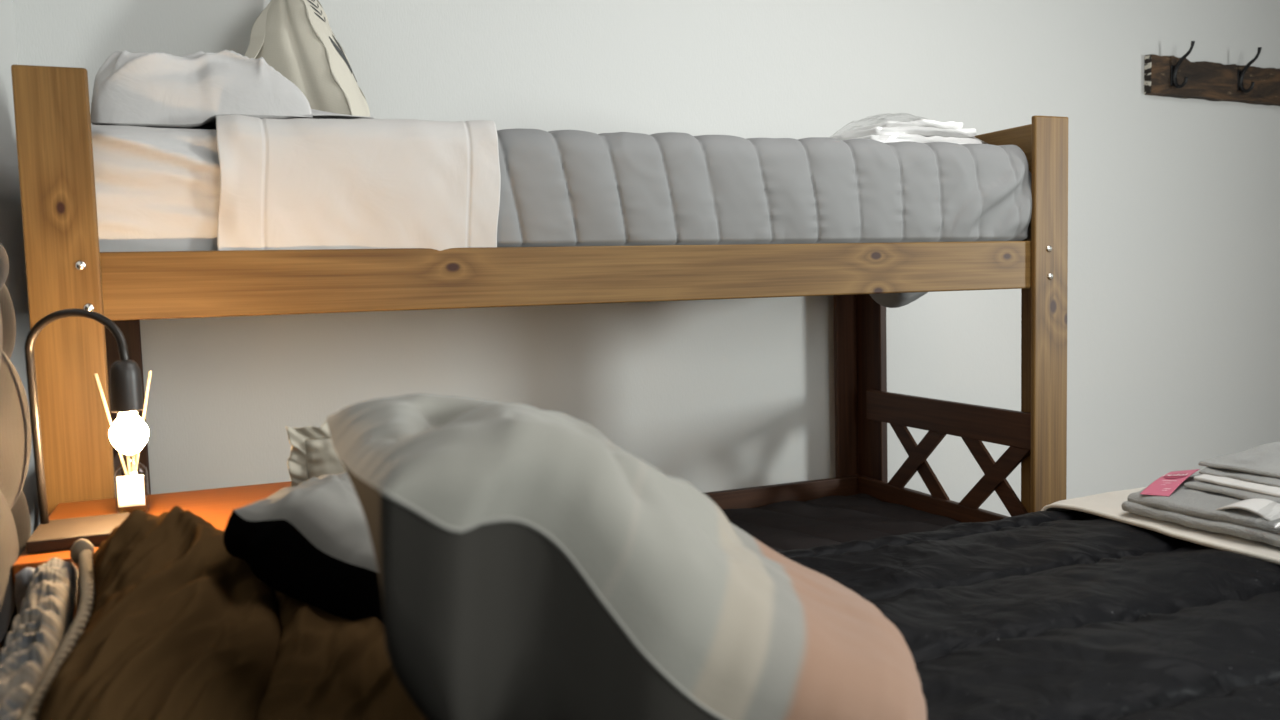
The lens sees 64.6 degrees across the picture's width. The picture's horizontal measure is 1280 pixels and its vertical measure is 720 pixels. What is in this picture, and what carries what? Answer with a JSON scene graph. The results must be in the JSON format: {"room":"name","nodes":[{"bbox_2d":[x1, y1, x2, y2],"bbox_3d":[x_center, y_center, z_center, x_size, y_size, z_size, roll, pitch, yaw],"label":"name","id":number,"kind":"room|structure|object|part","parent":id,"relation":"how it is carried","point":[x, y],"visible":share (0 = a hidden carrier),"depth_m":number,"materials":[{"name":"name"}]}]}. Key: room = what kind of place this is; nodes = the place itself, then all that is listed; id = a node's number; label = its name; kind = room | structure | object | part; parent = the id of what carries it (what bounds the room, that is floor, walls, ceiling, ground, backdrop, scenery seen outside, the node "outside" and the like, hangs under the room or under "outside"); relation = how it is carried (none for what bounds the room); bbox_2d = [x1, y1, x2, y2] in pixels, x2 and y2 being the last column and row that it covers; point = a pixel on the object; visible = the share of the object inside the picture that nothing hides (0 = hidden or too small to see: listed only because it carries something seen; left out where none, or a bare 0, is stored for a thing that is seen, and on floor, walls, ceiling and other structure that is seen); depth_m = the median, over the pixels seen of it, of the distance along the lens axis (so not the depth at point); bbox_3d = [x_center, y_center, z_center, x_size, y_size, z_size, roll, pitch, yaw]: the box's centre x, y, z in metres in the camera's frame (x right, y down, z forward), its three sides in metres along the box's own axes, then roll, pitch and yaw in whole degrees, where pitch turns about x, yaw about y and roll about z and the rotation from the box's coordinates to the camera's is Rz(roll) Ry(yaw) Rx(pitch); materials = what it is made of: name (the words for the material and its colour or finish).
{"room":"bedroom","nodes":[
{"label":"bedroom","id":0,"kind":"room"},
{"bbox_2d":[0,0,39,534],"bbox_3d":[-0.501,-0.167,0.070,0.120,2.550,4.635,-3,5,-23],"label":"wall","id":1,"kind":"structure","parent":0,"point":[11,226],"depth_m":2.06,"materials":[{"name":"white paint"}]},
{"bbox_2d":[13,0,1279,516],"bbox_3d":[0.895,-0.448,3.224,5.149,2.550,0.120,-3,5,-23],"label":"wall","id":2,"kind":"structure","parent":0,"point":[1173,300],"depth_m":2.97,"materials":[{"name":"white paint"}]},
{"bbox_2d":[1144,41,1279,105],"bbox_3d":[2.168,-1.011,3.603,0.908,0.182,0.100,-3,5,-23],"label":"coat rack","id":3,"kind":"object","parent":2,"relation":"attached to","point":[1164,76],"visible":1,"depth_m":3.56,"materials":[{"name":"brown wood"}]},
{"bbox_3d":[1.838,-0.980,3.487,0.022,0.070,0.004,-3,5,-23],"label":"mounting plate","id":4,"kind":"part","parent":3,"relation":"part of","materials":[{"name":"black metal"}]},
{"bbox_3d":[2.142,-0.998,3.614,0.022,0.070,0.004,-3,5,-23],"label":"mounting plate","id":5,"kind":"part","parent":3,"relation":"part of","materials":[{"name":"black metal"}]},
{"bbox_3d":[1.852,1.016,1.138,5.149,0.100,4.875,-3,5,-23],"label":"floor","id":6,"kind":"structure","parent":0,"visible":0},
{"bbox_2d":[0,242,31,651],"bbox_3d":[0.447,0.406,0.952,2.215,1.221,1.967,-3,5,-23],"label":"headboard","id":7,"kind":"object","parent":6,"relation":"on","point":[15,421],"visible":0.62,"depth_m":1.29,"materials":[{"name":"beige fabric"}]},
{"bbox_3d":[0.531,0.498,0.918,2.075,0.273,1.375,-3,5,-23],"label":"mattress","id":8,"kind":"object","parent":7,"relation":"on","visible":0},
{"bbox_2d":[776,511,1279,719],"bbox_3d":[0.552,0.522,0.923,2.090,0.426,1.547,-3,5,-23],"label":"bedspread","id":9,"kind":"object","parent":8,"relation":"on","point":[1039,615],"visible":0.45,"depth_m":1.21,"materials":[{"name":"black fabric"}]},
{"bbox_2d":[15,567,34,614],"bbox_3d":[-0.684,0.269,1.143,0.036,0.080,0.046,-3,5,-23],"label":"pillow","id":10,"kind":"object","parent":9,"relation":"on","point":[22,578],"visible":0.2,"depth_m":1.12,"materials":[{"name":"fabric"}]},
{"bbox_2d":[0,557,78,719],"bbox_3d":[-0.558,0.281,0.931,0.046,0.098,0.490,-3,5,-24],"label":"cushion","id":11,"kind":"object","parent":9,"relation":"on","point":[46,615],"visible":0.77,"depth_m":0.95,"materials":[{"name":"fabric"}]},
{"bbox_3d":[-0.557,0.291,0.932,0.044,0.079,0.490,-4,5,-24],"label":"panel","id":12,"kind":"part","parent":11,"relation":"part of","materials":[{"name":"fabric"}]},
{"bbox_2d":[18,506,280,719],"bbox_3d":[-0.453,0.251,0.966,0.212,0.157,0.498,-3,5,-23],"label":"cushion","id":13,"kind":"object","parent":9,"relation":"on","point":[168,624],"visible":0.94,"depth_m":0.88,"materials":[{"name":"fabric"}]},
{"bbox_3d":[-0.531,0.250,0.939,0.036,0.051,0.470,-3,5,-23],"label":"rope trim","id":14,"kind":"part","parent":13,"relation":"part of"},
{"bbox_3d":[-0.531,0.250,0.939,0.036,0.051,0.469,-3,5,-23],"label":"rope trim","id":15,"kind":"part","parent":13,"relation":"part of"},
{"bbox_3d":[-0.443,0.273,0.966,0.191,0.113,0.485,-3,5,-23],"label":"panel","id":16,"kind":"part","parent":13,"relation":"part of","materials":[{"name":"brown fabric"}]},
{"bbox_2d":[223,473,383,623],"bbox_3d":[-0.295,0.219,1.127,0.308,0.210,0.246,-3,5,-23],"label":"cushion","id":17,"kind":"object","parent":9,"relation":"on","point":[310,542],"visible":0.44,"depth_m":0.99,"materials":[{"name":"black fabric"}]},
{"bbox_3d":[-0.291,0.210,1.128,0.298,0.192,0.246,-3,5,-23],"label":"panel","id":18,"kind":"part","parent":17,"relation":"part of","materials":[{"name":"fabric"}]},
{"bbox_2d":[286,420,346,486],"bbox_3d":[-0.295,0.194,1.287,0.303,0.250,0.056,-3,5,-23],"label":"cushion","id":19,"kind":"object","parent":9,"relation":"on","point":[309,458],"visible":0.05,"depth_m":1.24,"materials":[{"name":"beige fabric"}]},
{"bbox_3d":[-0.284,0.201,1.282,0.265,0.218,0.037,-3,5,-23],"label":"panel","id":20,"kind":"part","parent":19,"relation":"part of","materials":[{"name":"beige fabric"}]},
{"bbox_2d":[255,589,425,719],"bbox_3d":[-0.311,0.271,1.024,0.182,0.104,0.470,-3,5,-23],"label":"cushion","id":21,"kind":"object","parent":9,"relation":"on","point":[327,666],"visible":0.4,"depth_m":0.91,"materials":[{"name":"fabric"}]},
{"bbox_2d":[327,394,926,719],"bbox_3d":[0.020,0.171,0.864,0.525,0.300,0.373,-3,5,-23],"label":"striped cushion","id":22,"kind":"object","parent":9,"relation":"on","point":[531,566],"visible":1,"depth_m":0.67,"materials":[{"name":"fabric"}]},
{"bbox_3d":[0.020,0.185,0.869,0.521,0.272,0.361,-3,5,-23],"label":"panel","id":23,"kind":"part","parent":22,"relation":"part of","materials":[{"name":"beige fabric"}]},
{"bbox_2d":[1041,487,1279,564],"bbox_3d":[1.260,0.393,1.209,0.597,0.253,1.530,-3,5,-23],"label":"blanket","id":24,"kind":"object","parent":9,"relation":"on","point":[1108,504],"visible":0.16,"depth_m":1.56,"materials":[{"name":"beige fabric"}]},
{"bbox_2d":[1121,441,1279,546],"bbox_3d":[1.060,0.184,1.485,0.440,0.132,0.527,-3,5,-23],"label":"towel set","id":25,"kind":"object","parent":24,"relation":"on","point":[1236,494],"visible":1,"depth_m":1.56,"materials":[{"name":"grey fabric"}]},
{"bbox_2d":[1121,501,1279,546],"bbox_3d":[1.061,0.233,1.490,0.420,0.033,0.525,-3,5,-23],"label":"bath towel","id":26,"kind":"object","parent":25,"relation":"attached to","point":[1242,519],"depth_m":1.49,"materials":[{"name":"grey fabric"}]},
{"bbox_2d":[1127,474,1279,533],"bbox_3d":[1.064,0.211,1.493,0.412,0.046,0.508,-3,5,-23],"label":"bath towel","id":27,"kind":"object","parent":25,"relation":"on","point":[1215,503],"depth_m":1.54,"materials":[{"name":"grey fabric"}]},
{"bbox_2d":[1184,481,1279,503],"bbox_3d":[1.104,0.194,1.476,0.328,0.036,0.447,-3,5,-23],"label":"hand towel","id":28,"kind":"object","parent":25,"relation":"on","point":[1224,491],"depth_m":1.55,"materials":[{"name":"white fabric"}]},
{"bbox_2d":[1194,474,1279,496],"bbox_3d":[1.108,0.184,1.484,0.302,0.033,0.451,-3,5,-23],"label":"hand towel","id":29,"kind":"object","parent":25,"relation":"on","point":[1221,485],"depth_m":1.56,"materials":[{"name":"white fabric"}]},
{"bbox_2d":[1198,441,1279,477],"bbox_3d":[1.122,0.168,1.496,0.248,0.030,0.471,-3,5,-23],"label":"hand towel","id":30,"kind":"object","parent":25,"relation":"on","point":[1261,461],"depth_m":1.63,"materials":[{"name":"white fabric"}]},
{"bbox_2d":[1199,467,1279,486],"bbox_3d":[1.116,0.177,1.487,0.275,0.032,0.464,-3,5,-23],"label":"hand towel","id":31,"kind":"object","parent":25,"relation":"on","point":[1243,476],"depth_m":1.58,"materials":[{"name":"white fabric"}]},
{"bbox_2d":[12,481,290,619],"bbox_3d":[-0.568,0.609,1.484,0.498,0.790,0.380,-3,5,-23],"label":"bedside table","id":32,"kind":"object","parent":6,"relation":"on","point":[215,506],"visible":0.13,"depth_m":1.49,"materials":[{"name":"orange wood"}]},
{"bbox_3d":[-0.702,0.641,1.267,0.040,0.766,0.040,-3,5,-23],"label":"leg","id":33,"kind":"part","parent":32,"relation":"part of","materials":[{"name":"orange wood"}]},
{"bbox_2d":[25,309,147,553],"bbox_3d":[-0.710,0.082,1.301,0.141,0.296,0.123,-3,5,-23],"label":"table lamp","id":34,"kind":"object","parent":32,"relation":"on","point":[130,435],"visible":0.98,"depth_m":1.29,"materials":[{"name":"black metal"}]},
{"bbox_2d":[109,360,143,412],"bbox_3d":[-0.661,0.033,1.301,0.038,0.066,0.038,-3,5,-23],"label":"socket","id":35,"kind":"object","parent":34,"relation":"attached to","point":[126,393],"depth_m":1.29,"materials":[{"name":"black metal"}]},
{"bbox_3d":[-0.659,0.100,1.306,0.045,0.045,0.045,-3,5,-23],"label":"bulb","id":36,"kind":"part","parent":34,"relation":"part of","materials":[{"name":"white glass"}]},
{"bbox_2d":[94,371,151,507],"bbox_3d":[-0.730,0.118,1.446,0.063,0.202,0.061,1,5,27],"label":"reed diffuser","id":37,"kind":"object","parent":32,"relation":"on","point":[130,488],"visible":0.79,"depth_m":1.43,"materials":[{"name":"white glass"}]},
{"bbox_2d":[115,470,149,507],"bbox_3d":[-0.726,0.172,1.445,0.042,0.094,0.044,-3,5,-23],"label":"bottle","id":38,"kind":"object","parent":37,"relation":"attached to","point":[130,488],"depth_m":1.43,"materials":[{"name":"white glass"}]},
{"bbox_2d":[11,65,1067,522],"bbox_3d":[-0.115,0.205,2.303,2.050,1.445,0.808,-3,5,-23],"label":"bunk bed","id":39,"kind":"object","parent":6,"relation":"on","point":[66,268],"visible":0.58,"depth_m":1.89,"materials":[{"name":"brown wood"}]},
{"bbox_3d":[-0.862,0.282,1.566,0.099,1.445,0.014,-3,5,-23],"label":"post","id":40,"kind":"part","parent":39,"relation":"part of","materials":[{"name":"brown wood"}]},
{"bbox_3d":[-1.014,0.258,1.901,0.020,0.086,0.674,-3,5,-23],"label":"rail","id":41,"kind":"part","parent":39,"relation":"part of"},
{"bbox_3d":[-1.167,0.234,2.291,0.099,1.445,0.018,-3,5,-23],"label":"post","id":42,"kind":"part","parent":39,"relation":"part of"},
{"bbox_2d":[91,125,219,251],"bbox_3d":[-0.137,-0.301,2.243,1.910,0.288,0.733,-3,5,-23],"label":"mattress","id":43,"kind":"object","parent":39,"relation":"on","point":[158,189],"visible":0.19,"depth_m":1.60,"materials":[{"name":"white fabric"}]},
{"bbox_2d":[91,50,373,129],"bbox_3d":[-0.741,-0.471,1.854,0.464,0.148,0.409,-3,5,-23],"label":"bed pillow","id":44,"kind":"object","parent":43,"relation":"on","point":[143,89],"visible":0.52,"depth_m":1.66,"materials":[{"name":"white fabric"}]},
{"bbox_2d":[216,114,500,250],"bbox_3d":[-0.603,-0.307,2.049,0.479,0.263,0.772,-3,5,-23],"label":"sheet","id":45,"kind":"object","parent":43,"relation":"on","point":[296,183],"visible":0.98,"depth_m":1.70,"materials":[{"name":"white fabric"}]},
{"bbox_2d":[244,0,369,116],"bbox_3d":[-0.744,-0.651,2.227,0.312,0.402,0.204,1,5,30],"label":"pillow","id":46,"kind":"object","parent":45,"relation":"on","point":[296,38],"visible":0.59,"depth_m":2.17,"materials":[{"name":"white fabric"}]},
{"bbox_2d":[308,0,356,81],"bbox_3d":[-0.699,-0.731,2.234,0.132,0.226,0.069,0,5,16],"label":"print","id":47,"kind":"object","parent":46,"relation":"attached to","point":[317,17],"depth_m":2.20,"materials":[{"name":"beige fabric"}]},
{"bbox_2d":[497,128,1031,307],"bbox_3d":[0.171,-0.292,2.378,1.261,0.374,0.765,-3,5,-23],"label":"quilt","id":48,"kind":"object","parent":43,"relation":"on","point":[559,188],"visible":0.85,"depth_m":2.00,"materials":[{"name":"grey fabric"}]},
{"bbox_2d":[829,113,981,143],"bbox_3d":[0.599,-0.546,2.441,0.385,0.094,0.310,-3,5,-23],"label":"linens","id":49,"kind":"object","parent":48,"relation":"on","point":[924,130],"visible":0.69,"depth_m":2.34,"materials":[{"name":"white fabric"}]},
{"bbox_3d":[0.019,-0.165,1.929,1.991,0.106,0.024,-3,5,-23],"label":"rail","id":50,"kind":"part","parent":39,"relation":"part of","materials":[{"name":"brown wood"}]},
{"bbox_3d":[-0.253,0.462,2.668,1.991,0.123,0.024,-3,5,-23],"label":"rail","id":51,"kind":"part","parent":39,"relation":"part of","materials":[{"name":"brown wood"}]},
{"bbox_3d":[0.631,0.128,3.041,0.099,1.445,0.018,-3,5,-23],"label":"post","id":52,"kind":"part","parent":39,"relation":"part of","materials":[{"name":"brown wood"}]},
{"bbox_3d":[0.686,0.132,2.991,0.023,1.441,0.116,-3,5,-23],"label":"post","id":53,"kind":"part","parent":39,"relation":"part of","materials":[{"name":"brown wood"}]},
{"bbox_3d":[0.800,0.418,2.701,0.020,0.100,0.722,-3,5,-23],"label":"rail","id":54,"kind":"part","parent":39,"relation":"part of","materials":[{"name":"brown wood"}]},
{"bbox_3d":[0.802,0.150,2.659,0.020,0.086,0.674,-3,5,-23],"label":"rail","id":55,"kind":"part","parent":39,"relation":"part of","materials":[{"name":"brown wood"}]},
{"bbox_3d":[0.943,0.172,2.383,0.023,1.441,0.103,-3,5,-23],"label":"post","id":56,"kind":"part","parent":39,"relation":"part of","materials":[{"name":"brown wood"}]},
{"bbox_3d":[0.936,0.175,2.316,0.099,1.445,0.014,-3,5,-23],"label":"post","id":57,"kind":"part","parent":39,"relation":"part of","materials":[{"name":"brown wood"}]},
{"bbox_3d":[-0.109,0.515,2.324,1.935,0.076,0.707,-3,5,-23],"label":"mattress","id":58,"kind":"object","parent":39,"relation":"on","visible":0},
{"bbox_2d":[721,493,960,550],"bbox_3d":[-0.110,0.466,2.320,1.926,0.021,0.701,-3,5,-23],"label":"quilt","id":59,"kind":"object","parent":58,"relation":"on","point":[828,520],"visible":0.2,"depth_m":2.65,"materials":[{"name":"fabric"}]}
]}

